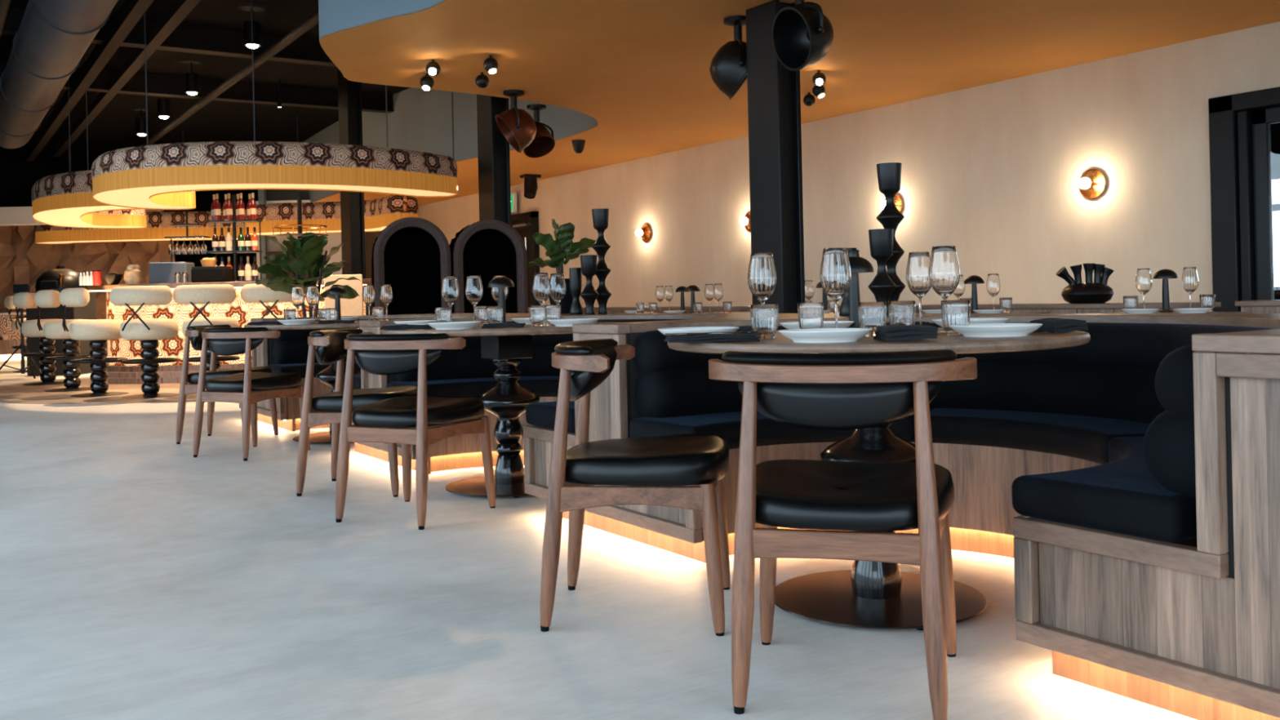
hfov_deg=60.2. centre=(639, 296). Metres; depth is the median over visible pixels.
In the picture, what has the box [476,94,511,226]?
steel column
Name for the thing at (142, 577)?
floor
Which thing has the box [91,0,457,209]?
pendant
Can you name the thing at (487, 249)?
niche
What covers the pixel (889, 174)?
candle holder
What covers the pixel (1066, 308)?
wall
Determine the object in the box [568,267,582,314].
candle holder
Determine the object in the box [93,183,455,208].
diffuser
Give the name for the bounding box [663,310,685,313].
plate
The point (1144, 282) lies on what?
wine glass
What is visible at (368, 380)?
booth
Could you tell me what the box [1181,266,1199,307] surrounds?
wine glass
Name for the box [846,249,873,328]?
table lamp
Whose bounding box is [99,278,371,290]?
countertop
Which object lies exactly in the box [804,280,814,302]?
wine glass
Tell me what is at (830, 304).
tumbler
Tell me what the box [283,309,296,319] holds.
tumbler
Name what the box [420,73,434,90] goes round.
spotlight
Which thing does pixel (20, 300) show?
cushion
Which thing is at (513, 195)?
exit sign
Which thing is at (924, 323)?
napkin
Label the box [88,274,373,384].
bar counter
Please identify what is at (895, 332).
napkin
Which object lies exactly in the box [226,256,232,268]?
bottle
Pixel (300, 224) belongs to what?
tray stand
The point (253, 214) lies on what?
bottle
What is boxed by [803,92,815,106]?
spotlight
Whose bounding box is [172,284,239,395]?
bar stool
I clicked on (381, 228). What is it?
diffuser
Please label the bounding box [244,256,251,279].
bottle
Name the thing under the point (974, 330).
plate
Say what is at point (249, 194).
bottle
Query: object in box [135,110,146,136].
spotlight
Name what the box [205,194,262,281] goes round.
rack
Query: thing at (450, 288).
wine glass
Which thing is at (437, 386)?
seat cushion
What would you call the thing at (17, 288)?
tripod stand
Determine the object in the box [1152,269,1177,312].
table lamp
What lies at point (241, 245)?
bottle
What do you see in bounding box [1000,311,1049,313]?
table
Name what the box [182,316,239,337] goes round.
seat cushion
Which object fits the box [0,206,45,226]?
beam
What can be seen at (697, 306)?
tumbler
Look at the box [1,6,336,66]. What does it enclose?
ceiling beam
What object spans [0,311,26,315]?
countertop
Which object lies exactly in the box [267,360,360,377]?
seat cushion
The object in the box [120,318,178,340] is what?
seat cushion
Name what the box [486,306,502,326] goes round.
tumbler
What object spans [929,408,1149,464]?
seat cushion
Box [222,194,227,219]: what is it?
bottle
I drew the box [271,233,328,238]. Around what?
tray
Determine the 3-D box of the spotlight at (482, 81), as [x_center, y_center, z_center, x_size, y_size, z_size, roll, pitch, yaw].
[-1.357,-1.860,9.500,0.120,0.135,0.120,-1,0,-33]
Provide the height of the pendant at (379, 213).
2.000 m
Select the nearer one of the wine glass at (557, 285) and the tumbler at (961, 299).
the wine glass at (557, 285)
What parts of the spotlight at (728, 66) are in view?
yoke knob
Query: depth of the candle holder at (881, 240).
4.37 m
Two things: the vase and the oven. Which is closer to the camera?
the vase
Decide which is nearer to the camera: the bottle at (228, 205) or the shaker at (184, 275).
the shaker at (184, 275)
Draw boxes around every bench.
[267,313,569,430]
[386,313,839,471]
[616,313,1279,558]
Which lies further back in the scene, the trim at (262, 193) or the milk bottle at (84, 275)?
the trim at (262, 193)
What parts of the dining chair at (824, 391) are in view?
leg, seat rail, leg, seat rail, arm rail, leg, seat rail, leg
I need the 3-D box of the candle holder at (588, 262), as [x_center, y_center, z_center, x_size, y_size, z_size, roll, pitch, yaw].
[-0.293,-0.068,6.380,0.111,0.342,0.111,-1,0,-33]
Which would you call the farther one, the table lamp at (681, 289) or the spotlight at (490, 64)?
the table lamp at (681, 289)
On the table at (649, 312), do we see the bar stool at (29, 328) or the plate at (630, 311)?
the plate at (630, 311)
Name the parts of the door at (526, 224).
handle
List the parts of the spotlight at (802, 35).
yoke knob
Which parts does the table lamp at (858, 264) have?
stem, lamp shade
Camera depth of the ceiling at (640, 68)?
8.85 m
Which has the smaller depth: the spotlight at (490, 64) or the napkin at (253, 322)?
the napkin at (253, 322)
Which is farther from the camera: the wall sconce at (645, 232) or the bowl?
the wall sconce at (645, 232)
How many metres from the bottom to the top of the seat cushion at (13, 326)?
0.206 m
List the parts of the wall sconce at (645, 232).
opal globe, brass dish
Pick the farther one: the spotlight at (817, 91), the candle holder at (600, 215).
the spotlight at (817, 91)
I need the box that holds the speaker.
[571,139,585,153]
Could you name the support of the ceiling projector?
attached to the ceiling at (640, 68)
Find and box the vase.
[1056,263,1113,303]
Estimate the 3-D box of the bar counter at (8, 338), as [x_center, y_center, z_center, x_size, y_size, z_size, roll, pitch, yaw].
[-11.604,0.716,20.103,2.340,0.840,1.206,-1,0,0]
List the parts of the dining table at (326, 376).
plate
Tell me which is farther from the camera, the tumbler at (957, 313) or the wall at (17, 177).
the wall at (17, 177)
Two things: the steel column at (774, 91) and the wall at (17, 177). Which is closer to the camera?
the steel column at (774, 91)
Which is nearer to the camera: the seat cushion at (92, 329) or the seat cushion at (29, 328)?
the seat cushion at (92, 329)
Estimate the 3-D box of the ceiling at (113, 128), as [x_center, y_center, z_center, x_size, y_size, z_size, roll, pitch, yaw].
[-4.004,-3.213,11.107,12.150,0.150,31.500,-1,0,-33]
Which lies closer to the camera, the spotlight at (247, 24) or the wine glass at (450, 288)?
the wine glass at (450, 288)
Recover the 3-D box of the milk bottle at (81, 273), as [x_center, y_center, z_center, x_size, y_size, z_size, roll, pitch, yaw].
[-6.582,-0.206,13.000,0.048,0.153,0.047,-1,0,-33]
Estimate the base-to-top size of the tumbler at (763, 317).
0.092 m
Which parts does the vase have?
spout, spout, spout, spout, spout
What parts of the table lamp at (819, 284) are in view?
lamp shade, stem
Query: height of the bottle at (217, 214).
0.330 m
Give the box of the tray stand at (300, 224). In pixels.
[271,197,328,279]
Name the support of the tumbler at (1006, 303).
on the table at (1011, 312)
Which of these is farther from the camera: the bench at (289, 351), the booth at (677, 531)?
the bench at (289, 351)
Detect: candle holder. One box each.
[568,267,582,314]
[580,254,599,314]
[591,208,611,314]
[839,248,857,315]
[867,228,896,315]
[875,162,905,301]
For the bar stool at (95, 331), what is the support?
on the floor
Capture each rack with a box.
[164,209,209,262]
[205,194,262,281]
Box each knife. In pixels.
[386,324,417,325]
[664,333,719,335]
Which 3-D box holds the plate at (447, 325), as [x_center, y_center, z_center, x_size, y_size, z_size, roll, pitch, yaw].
[-0.799,0.125,4.750,0.231,0.029,0.231,-1,0,-33]
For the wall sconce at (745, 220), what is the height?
0.264 m
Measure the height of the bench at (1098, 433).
0.775 m
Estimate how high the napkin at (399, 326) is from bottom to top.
0.021 m
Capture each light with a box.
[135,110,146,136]
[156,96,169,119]
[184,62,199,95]
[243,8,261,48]
[276,79,281,107]
[451,91,457,189]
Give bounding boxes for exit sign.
[511,192,517,213]
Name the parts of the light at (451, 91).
rod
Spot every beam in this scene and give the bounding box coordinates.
[0,61,394,113]
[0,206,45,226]
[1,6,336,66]
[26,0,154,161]
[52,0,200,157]
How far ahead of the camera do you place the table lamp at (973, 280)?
6.83 m
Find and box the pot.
[548,278,573,313]
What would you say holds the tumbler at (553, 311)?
on the dining table at (506, 347)
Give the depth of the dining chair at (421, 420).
4.36 m
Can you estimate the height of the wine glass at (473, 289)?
0.240 m
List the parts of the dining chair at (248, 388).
leg, seat rail, arm rail, leg, leg, seat rail, leg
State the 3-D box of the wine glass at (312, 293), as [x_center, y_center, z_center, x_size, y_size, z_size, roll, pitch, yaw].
[-2.089,0.049,7.050,0.083,0.240,0.084,-1,0,-23]
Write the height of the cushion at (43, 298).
0.188 m
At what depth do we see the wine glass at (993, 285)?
6.77 m
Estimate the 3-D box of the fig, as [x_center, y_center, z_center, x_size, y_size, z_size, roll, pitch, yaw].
[-0.492,-0.193,6.964,0.461,0.601,0.285,-1,0,0]
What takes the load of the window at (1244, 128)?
in the wall at (993, 172)
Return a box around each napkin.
[246,321,282,324]
[316,320,355,324]
[379,324,431,329]
[480,322,525,328]
[664,332,761,342]
[735,325,778,332]
[873,324,937,341]
[885,321,929,325]
[1030,317,1088,333]
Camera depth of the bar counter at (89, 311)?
14.60 m
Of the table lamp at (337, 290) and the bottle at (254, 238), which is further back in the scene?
the bottle at (254, 238)
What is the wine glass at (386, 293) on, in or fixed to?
on the dining table at (326, 376)
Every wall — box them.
[0,159,257,280]
[0,208,174,349]
[255,200,342,279]
[364,21,1279,306]
[528,299,1279,313]
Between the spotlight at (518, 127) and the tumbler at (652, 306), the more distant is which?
the spotlight at (518, 127)
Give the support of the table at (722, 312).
on the floor
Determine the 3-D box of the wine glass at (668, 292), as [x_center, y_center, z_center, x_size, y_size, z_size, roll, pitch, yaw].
[0.256,0.024,9.800,0.083,0.240,0.084,-1,0,-43]
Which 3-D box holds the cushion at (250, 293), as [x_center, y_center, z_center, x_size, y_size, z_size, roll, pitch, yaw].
[-3.640,-0.035,10.882,0.607,0.188,0.251,-1,0,-6]
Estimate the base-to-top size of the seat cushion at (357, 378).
0.091 m
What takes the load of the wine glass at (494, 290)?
on the dining table at (506, 347)
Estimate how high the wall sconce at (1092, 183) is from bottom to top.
0.264 m
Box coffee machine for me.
[148,262,194,283]
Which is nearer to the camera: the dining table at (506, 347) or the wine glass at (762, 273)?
the wine glass at (762, 273)
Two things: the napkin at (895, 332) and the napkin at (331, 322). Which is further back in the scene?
the napkin at (331, 322)
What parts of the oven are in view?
handle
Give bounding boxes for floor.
[0,355,1196,719]
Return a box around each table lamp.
[327,285,347,319]
[488,275,514,323]
[675,286,688,312]
[684,284,700,313]
[816,281,828,313]
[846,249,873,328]
[964,275,984,313]
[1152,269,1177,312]
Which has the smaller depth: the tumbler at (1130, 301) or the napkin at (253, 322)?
the tumbler at (1130, 301)
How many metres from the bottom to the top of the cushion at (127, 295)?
0.188 m
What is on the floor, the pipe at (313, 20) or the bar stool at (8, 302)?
the bar stool at (8, 302)
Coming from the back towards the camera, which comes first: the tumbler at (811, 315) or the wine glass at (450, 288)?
the wine glass at (450, 288)
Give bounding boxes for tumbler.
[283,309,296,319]
[317,308,330,320]
[329,307,337,320]
[372,306,383,319]
[435,306,451,322]
[474,306,488,325]
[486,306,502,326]
[528,305,546,326]
[546,304,560,324]
[635,302,644,313]
[648,302,657,312]
[693,302,702,313]
[722,301,732,313]
[750,304,777,338]
[797,302,823,328]
[826,300,835,313]
[857,302,886,337]
[888,300,915,324]
[941,299,969,335]
[960,297,971,311]
[999,297,1012,312]
[1123,295,1137,313]
[1199,293,1215,311]
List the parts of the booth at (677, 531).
frame rail, frame rail, frame rail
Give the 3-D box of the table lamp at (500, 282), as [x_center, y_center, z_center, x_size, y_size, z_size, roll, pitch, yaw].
[-0.664,0.019,5.300,0.124,0.234,0.124,-1,0,-33]
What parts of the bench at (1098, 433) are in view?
seat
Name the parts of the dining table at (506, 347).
plate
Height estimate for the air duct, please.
0.630 m
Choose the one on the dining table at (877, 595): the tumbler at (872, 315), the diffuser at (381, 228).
the tumbler at (872, 315)
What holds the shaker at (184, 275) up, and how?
on the bar counter at (119, 373)
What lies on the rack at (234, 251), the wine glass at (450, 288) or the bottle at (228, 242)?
the bottle at (228, 242)
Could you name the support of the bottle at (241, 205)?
on the rack at (234, 251)
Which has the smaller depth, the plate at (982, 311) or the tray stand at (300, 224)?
the plate at (982, 311)
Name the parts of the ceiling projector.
mount plate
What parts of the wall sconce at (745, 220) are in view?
opal globe, brass dish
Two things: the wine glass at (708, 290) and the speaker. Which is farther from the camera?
the speaker
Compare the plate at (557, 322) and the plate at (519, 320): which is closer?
the plate at (557, 322)
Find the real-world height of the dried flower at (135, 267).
0.080 m
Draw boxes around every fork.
[686,329,763,335]
[894,319,910,324]
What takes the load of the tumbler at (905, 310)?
on the dining table at (877, 595)
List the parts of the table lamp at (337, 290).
lamp shade, stem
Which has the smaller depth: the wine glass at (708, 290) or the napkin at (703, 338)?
the napkin at (703, 338)
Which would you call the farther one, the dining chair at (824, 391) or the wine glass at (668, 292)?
the wine glass at (668, 292)
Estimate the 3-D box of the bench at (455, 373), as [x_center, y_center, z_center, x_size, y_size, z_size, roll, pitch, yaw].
[-0.193,0.489,5.386,1.457,0.775,2.385,-1,0,-33]
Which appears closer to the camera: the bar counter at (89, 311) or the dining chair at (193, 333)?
the dining chair at (193, 333)
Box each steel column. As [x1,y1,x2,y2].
[337,69,365,278]
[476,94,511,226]
[745,0,804,313]
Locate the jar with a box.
[124,264,142,284]
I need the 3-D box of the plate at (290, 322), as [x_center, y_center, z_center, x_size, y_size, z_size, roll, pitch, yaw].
[-2.086,0.154,6.720,0.231,0.029,0.231,-1,0,-33]
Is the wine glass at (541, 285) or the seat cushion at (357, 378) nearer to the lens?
the wine glass at (541, 285)
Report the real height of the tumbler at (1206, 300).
0.092 m
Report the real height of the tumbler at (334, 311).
0.092 m
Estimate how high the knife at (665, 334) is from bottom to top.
0.006 m
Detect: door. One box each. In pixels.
[511,211,540,307]
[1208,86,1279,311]
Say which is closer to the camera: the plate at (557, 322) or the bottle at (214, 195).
the plate at (557, 322)
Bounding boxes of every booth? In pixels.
[239,318,295,431]
[351,320,431,474]
[523,323,706,563]
[1013,333,1279,719]
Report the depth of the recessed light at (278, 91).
15.79 m
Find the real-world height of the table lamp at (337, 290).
0.234 m
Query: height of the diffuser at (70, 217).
0.001 m
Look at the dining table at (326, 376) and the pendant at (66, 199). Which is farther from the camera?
the pendant at (66, 199)
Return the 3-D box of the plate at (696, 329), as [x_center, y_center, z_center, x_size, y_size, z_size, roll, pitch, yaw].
[0.165,0.103,3.120,0.231,0.029,0.231,-1,0,-33]
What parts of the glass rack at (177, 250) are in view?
hanging glass, hanging glass, hanging glass, rack rod, hanging glass, hanging glass, hanging glass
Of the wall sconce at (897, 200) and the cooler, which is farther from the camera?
the cooler
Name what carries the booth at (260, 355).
on the floor
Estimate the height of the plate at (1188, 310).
0.023 m
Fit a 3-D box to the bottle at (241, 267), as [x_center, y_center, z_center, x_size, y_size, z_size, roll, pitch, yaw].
[-4.948,-0.347,13.700,0.078,0.300,0.076,-1,0,0]
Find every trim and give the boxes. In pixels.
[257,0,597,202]
[257,189,267,278]
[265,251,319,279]
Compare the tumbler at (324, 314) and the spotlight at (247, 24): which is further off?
the spotlight at (247, 24)
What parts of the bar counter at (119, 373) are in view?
panel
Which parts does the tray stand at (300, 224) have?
tray rail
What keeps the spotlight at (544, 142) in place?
attached to the ceiling at (640, 68)
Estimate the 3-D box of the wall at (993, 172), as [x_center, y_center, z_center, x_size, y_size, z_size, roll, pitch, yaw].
[1.054,-1.202,14.315,0.250,4.100,31.200,-1,0,-33]
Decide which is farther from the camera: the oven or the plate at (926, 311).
the oven
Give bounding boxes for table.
[244,320,360,443]
[379,321,608,497]
[623,311,690,313]
[667,327,1090,630]
[701,311,750,313]
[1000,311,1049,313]
[1099,311,1248,313]
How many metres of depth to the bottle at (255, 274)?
13.67 m
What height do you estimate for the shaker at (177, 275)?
0.127 m
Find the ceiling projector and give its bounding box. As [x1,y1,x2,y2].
[520,173,541,199]
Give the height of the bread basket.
0.105 m
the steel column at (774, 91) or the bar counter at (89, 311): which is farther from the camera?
the bar counter at (89, 311)
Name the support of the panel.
on the bar counter at (8, 338)
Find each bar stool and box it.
[4,295,27,372]
[12,292,64,385]
[33,289,91,391]
[58,287,128,396]
[109,285,179,398]
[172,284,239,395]
[240,284,300,359]
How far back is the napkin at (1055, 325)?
2.94 m
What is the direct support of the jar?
on the bar counter at (119, 373)
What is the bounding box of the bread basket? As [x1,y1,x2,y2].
[200,257,217,266]
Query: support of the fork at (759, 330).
on the napkin at (703, 338)
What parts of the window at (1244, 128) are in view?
pane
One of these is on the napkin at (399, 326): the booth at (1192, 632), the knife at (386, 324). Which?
the knife at (386, 324)
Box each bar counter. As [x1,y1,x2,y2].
[0,311,26,359]
[26,291,96,376]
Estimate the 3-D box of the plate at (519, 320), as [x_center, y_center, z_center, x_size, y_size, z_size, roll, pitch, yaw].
[-0.516,0.119,5.420,0.231,0.029,0.231,-1,0,-33]
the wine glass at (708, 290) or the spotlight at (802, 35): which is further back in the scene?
the wine glass at (708, 290)
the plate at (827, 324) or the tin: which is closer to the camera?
the plate at (827, 324)
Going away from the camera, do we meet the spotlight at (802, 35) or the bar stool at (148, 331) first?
the spotlight at (802, 35)
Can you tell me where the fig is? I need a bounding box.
[527,218,595,313]
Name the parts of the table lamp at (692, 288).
stem, lamp shade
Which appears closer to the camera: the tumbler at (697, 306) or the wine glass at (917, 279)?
the wine glass at (917, 279)
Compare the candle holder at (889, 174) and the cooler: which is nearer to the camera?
the candle holder at (889, 174)
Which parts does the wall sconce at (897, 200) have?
opal globe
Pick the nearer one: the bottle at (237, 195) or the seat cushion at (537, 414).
the seat cushion at (537, 414)
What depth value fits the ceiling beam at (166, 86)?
15.92 m
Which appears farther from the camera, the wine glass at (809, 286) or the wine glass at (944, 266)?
the wine glass at (809, 286)
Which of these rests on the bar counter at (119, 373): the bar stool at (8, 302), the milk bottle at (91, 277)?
the milk bottle at (91, 277)
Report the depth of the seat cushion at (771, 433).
3.71 m
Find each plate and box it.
[277,319,316,324]
[341,316,359,319]
[393,320,435,324]
[426,321,480,329]
[511,317,546,324]
[546,318,599,326]
[624,310,636,313]
[657,326,739,334]
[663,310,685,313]
[777,328,872,342]
[779,320,853,328]
[921,309,941,313]
[932,317,1009,327]
[948,323,1043,337]
[973,309,1005,313]
[1121,308,1159,313]
[1173,307,1212,313]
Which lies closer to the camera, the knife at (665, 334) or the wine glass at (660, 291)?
the knife at (665, 334)
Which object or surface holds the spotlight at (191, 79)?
in the ceiling at (113, 128)
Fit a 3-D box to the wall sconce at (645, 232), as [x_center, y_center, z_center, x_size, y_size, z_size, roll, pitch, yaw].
[0.023,-0.894,15.513,0.180,0.264,0.264,-1,0,-33]
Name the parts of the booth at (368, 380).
frame rail, frame rail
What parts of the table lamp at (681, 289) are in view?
lamp shade, stem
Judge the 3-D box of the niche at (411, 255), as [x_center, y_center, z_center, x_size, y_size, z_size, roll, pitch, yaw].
[-2.141,0.097,10.332,0.685,1.647,0.575,-1,0,-17]
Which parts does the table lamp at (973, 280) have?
lamp shade, stem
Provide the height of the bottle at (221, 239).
0.290 m
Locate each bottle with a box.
[79,272,82,285]
[81,272,85,285]
[84,271,89,285]
[88,271,93,285]
[211,194,215,220]
[212,227,218,251]
[213,193,221,220]
[218,227,225,250]
[219,257,224,266]
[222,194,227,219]
[225,227,232,250]
[226,193,232,219]
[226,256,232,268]
[235,194,239,219]
[237,227,244,250]
[238,193,244,219]
[238,256,244,280]
[244,226,251,250]
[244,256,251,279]
[246,193,251,219]
[249,192,257,219]
[251,226,257,250]
[251,256,258,279]
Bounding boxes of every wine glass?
[290,285,304,319]
[306,284,319,323]
[362,284,375,319]
[379,284,392,319]
[441,275,458,306]
[465,275,483,321]
[491,275,508,302]
[532,272,550,325]
[549,273,565,304]
[655,285,664,312]
[663,285,673,311]
[704,284,714,313]
[713,283,723,313]
[747,252,776,304]
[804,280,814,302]
[819,247,851,328]
[906,251,931,324]
[928,245,959,334]
[952,275,964,300]
[986,273,1000,309]
[1135,268,1152,308]
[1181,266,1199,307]
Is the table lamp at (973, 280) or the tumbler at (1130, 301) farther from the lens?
the table lamp at (973, 280)
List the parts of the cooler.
cooler lid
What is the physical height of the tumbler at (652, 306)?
0.092 m
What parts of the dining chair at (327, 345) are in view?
leg, seat rail, seat rail, leg, arm rail, leg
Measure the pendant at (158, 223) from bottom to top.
2.000 m
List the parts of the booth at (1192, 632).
frame rail, frame rail, frame rail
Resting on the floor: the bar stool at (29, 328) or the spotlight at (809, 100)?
the bar stool at (29, 328)
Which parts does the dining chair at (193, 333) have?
leg, arm rail, seat rail, leg, leg, leg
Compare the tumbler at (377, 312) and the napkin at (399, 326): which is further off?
the tumbler at (377, 312)
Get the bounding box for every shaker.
[174,271,181,283]
[181,271,188,282]
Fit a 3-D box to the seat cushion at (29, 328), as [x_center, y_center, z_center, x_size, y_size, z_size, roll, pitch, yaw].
[-6.983,0.368,13.000,0.528,0.206,0.528,-1,0,-18]
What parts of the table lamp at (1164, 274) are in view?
lamp shade, stem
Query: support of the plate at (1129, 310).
on the table at (1117, 312)
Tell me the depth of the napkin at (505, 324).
4.72 m
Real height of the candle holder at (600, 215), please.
0.616 m
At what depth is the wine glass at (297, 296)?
7.07 m
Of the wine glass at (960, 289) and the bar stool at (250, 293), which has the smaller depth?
the wine glass at (960, 289)
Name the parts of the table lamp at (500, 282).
lamp shade, stem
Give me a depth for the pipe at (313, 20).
13.52 m
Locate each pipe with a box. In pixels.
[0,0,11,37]
[140,10,319,146]
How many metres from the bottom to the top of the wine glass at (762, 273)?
0.240 m
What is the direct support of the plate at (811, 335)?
on the dining table at (877, 595)
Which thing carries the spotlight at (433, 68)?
attached to the ceiling at (640, 68)
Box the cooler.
[191,266,232,282]
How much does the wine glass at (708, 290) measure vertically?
0.240 m
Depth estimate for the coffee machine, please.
12.97 m
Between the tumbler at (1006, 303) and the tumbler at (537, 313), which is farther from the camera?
the tumbler at (1006, 303)
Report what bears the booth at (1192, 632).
on the floor
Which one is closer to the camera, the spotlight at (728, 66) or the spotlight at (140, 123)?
the spotlight at (728, 66)
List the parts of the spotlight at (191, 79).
rod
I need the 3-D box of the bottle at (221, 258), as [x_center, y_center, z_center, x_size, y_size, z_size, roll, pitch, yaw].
[-5.183,-0.342,13.700,0.078,0.300,0.076,-1,0,0]
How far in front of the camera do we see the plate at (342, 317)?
7.38 m
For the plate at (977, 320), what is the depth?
3.35 m
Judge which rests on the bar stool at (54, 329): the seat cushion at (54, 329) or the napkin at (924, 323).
the seat cushion at (54, 329)
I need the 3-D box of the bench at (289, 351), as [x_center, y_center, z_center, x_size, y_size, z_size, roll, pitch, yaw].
[-1.499,0.519,7.390,1.457,0.775,2.400,-1,0,-33]
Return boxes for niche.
[371,217,452,315]
[448,219,528,313]
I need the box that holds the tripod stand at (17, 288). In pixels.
[0,284,41,378]
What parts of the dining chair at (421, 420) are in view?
leg, seat rail, seat rail, arm rail, leg, leg, seat rail, seat rail, leg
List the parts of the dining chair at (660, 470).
leg, seat rail, leg, arm rail, seat rail, leg, leg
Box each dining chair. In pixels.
[176,324,278,444]
[193,326,310,461]
[296,328,428,497]
[335,333,495,529]
[540,338,730,635]
[708,349,977,719]
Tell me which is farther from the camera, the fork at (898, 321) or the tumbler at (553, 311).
the tumbler at (553, 311)
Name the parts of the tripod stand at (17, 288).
tripod leg, tripod leg, tripod leg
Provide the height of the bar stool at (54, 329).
1.084 m
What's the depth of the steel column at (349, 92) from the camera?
15.05 m
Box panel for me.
[0,314,26,340]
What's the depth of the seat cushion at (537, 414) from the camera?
4.35 m
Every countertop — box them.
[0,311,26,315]
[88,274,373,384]
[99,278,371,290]
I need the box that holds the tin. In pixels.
[92,270,101,284]
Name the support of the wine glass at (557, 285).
on the dining table at (506, 347)
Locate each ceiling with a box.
[0,0,410,162]
[312,0,1279,205]
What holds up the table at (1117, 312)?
on the floor
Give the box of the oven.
[35,266,86,291]
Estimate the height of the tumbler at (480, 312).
0.092 m
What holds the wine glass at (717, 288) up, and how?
on the table at (722, 312)
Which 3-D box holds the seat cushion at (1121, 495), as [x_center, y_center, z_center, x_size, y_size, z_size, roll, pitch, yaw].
[1.294,0.436,2.672,0.486,0.091,1.103,-1,0,38]
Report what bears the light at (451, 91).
hanging from the ceiling at (113, 128)
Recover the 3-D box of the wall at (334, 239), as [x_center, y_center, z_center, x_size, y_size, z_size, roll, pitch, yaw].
[-6.602,-0.428,21.550,1.714,2.900,0.100,-1,0,0]
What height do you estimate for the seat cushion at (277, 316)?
0.206 m
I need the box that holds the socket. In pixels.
[806,30,809,40]
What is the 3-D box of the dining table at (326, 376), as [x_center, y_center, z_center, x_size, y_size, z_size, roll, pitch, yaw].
[-1.933,0.541,7.101,1.140,0.750,1.140,-1,0,-33]
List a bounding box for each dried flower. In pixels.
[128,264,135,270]
[133,264,140,269]
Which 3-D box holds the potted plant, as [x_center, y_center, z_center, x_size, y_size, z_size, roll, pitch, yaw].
[-2.810,0.202,9.304,0.781,1.468,0.750,-1,0,0]
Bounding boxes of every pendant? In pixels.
[31,57,146,228]
[35,129,252,244]
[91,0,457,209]
[244,116,418,235]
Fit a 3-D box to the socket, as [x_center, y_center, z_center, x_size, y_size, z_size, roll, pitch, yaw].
[1.084,-1.647,6.943,0.050,0.080,0.080,-18,8,-27]
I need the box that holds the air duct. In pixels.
[0,0,118,148]
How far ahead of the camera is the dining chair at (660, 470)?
2.89 m
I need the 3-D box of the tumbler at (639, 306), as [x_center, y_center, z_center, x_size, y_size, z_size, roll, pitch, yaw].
[0.002,0.103,9.720,0.075,0.092,0.075,-1,0,-33]
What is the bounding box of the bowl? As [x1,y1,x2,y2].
[102,273,123,284]
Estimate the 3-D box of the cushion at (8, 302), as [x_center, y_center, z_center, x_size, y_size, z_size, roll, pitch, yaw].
[-8.918,0.084,15.763,0.251,0.188,0.607,-1,0,-10]
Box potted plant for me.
[254,231,360,317]
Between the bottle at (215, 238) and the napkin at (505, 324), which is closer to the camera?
the napkin at (505, 324)
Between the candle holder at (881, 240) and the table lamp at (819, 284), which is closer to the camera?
the candle holder at (881, 240)
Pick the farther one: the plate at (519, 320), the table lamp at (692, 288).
the table lamp at (692, 288)
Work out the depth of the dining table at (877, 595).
2.97 m
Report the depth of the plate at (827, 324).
3.39 m
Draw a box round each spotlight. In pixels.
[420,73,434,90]
[425,59,440,76]
[475,72,488,88]
[483,55,497,73]
[495,89,537,152]
[523,104,555,158]
[709,15,746,100]
[771,0,833,71]
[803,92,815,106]
[812,70,826,85]
[812,84,825,97]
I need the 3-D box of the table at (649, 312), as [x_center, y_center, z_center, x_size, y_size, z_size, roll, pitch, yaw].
[0.015,0.511,9.971,0.660,0.722,0.680,-1,0,-33]
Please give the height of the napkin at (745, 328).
0.021 m
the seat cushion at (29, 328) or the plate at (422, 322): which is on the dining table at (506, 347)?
the plate at (422, 322)
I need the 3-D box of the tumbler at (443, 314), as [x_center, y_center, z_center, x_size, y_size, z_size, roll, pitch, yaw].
[-0.907,0.096,5.100,0.075,0.092,0.075,-1,0,-33]
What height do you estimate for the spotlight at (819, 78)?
0.136 m
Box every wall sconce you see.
[635,223,651,242]
[739,210,751,231]
[880,193,902,212]
[1078,168,1106,199]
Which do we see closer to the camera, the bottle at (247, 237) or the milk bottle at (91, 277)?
the milk bottle at (91, 277)
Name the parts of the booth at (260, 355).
frame rail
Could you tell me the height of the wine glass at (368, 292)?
0.240 m
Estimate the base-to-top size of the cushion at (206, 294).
0.188 m
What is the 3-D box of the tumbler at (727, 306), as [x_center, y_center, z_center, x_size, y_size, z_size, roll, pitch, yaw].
[0.701,0.087,8.850,0.075,0.092,0.075,-1,0,-33]
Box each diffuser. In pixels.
[33,205,143,227]
[37,238,244,243]
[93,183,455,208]
[249,226,386,235]
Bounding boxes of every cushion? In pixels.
[4,295,17,309]
[11,318,26,332]
[12,292,37,308]
[21,319,62,337]
[33,289,60,307]
[43,319,90,338]
[58,287,89,306]
[68,319,123,340]
[109,285,172,306]
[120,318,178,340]
[172,284,235,304]
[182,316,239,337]
[240,284,291,302]
[248,315,300,322]
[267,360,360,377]
[343,373,361,389]
[386,375,559,397]
[525,401,575,432]
[629,411,915,448]
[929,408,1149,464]
[1011,435,1196,542]
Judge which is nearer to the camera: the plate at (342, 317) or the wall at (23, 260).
the plate at (342, 317)
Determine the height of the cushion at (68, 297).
0.188 m

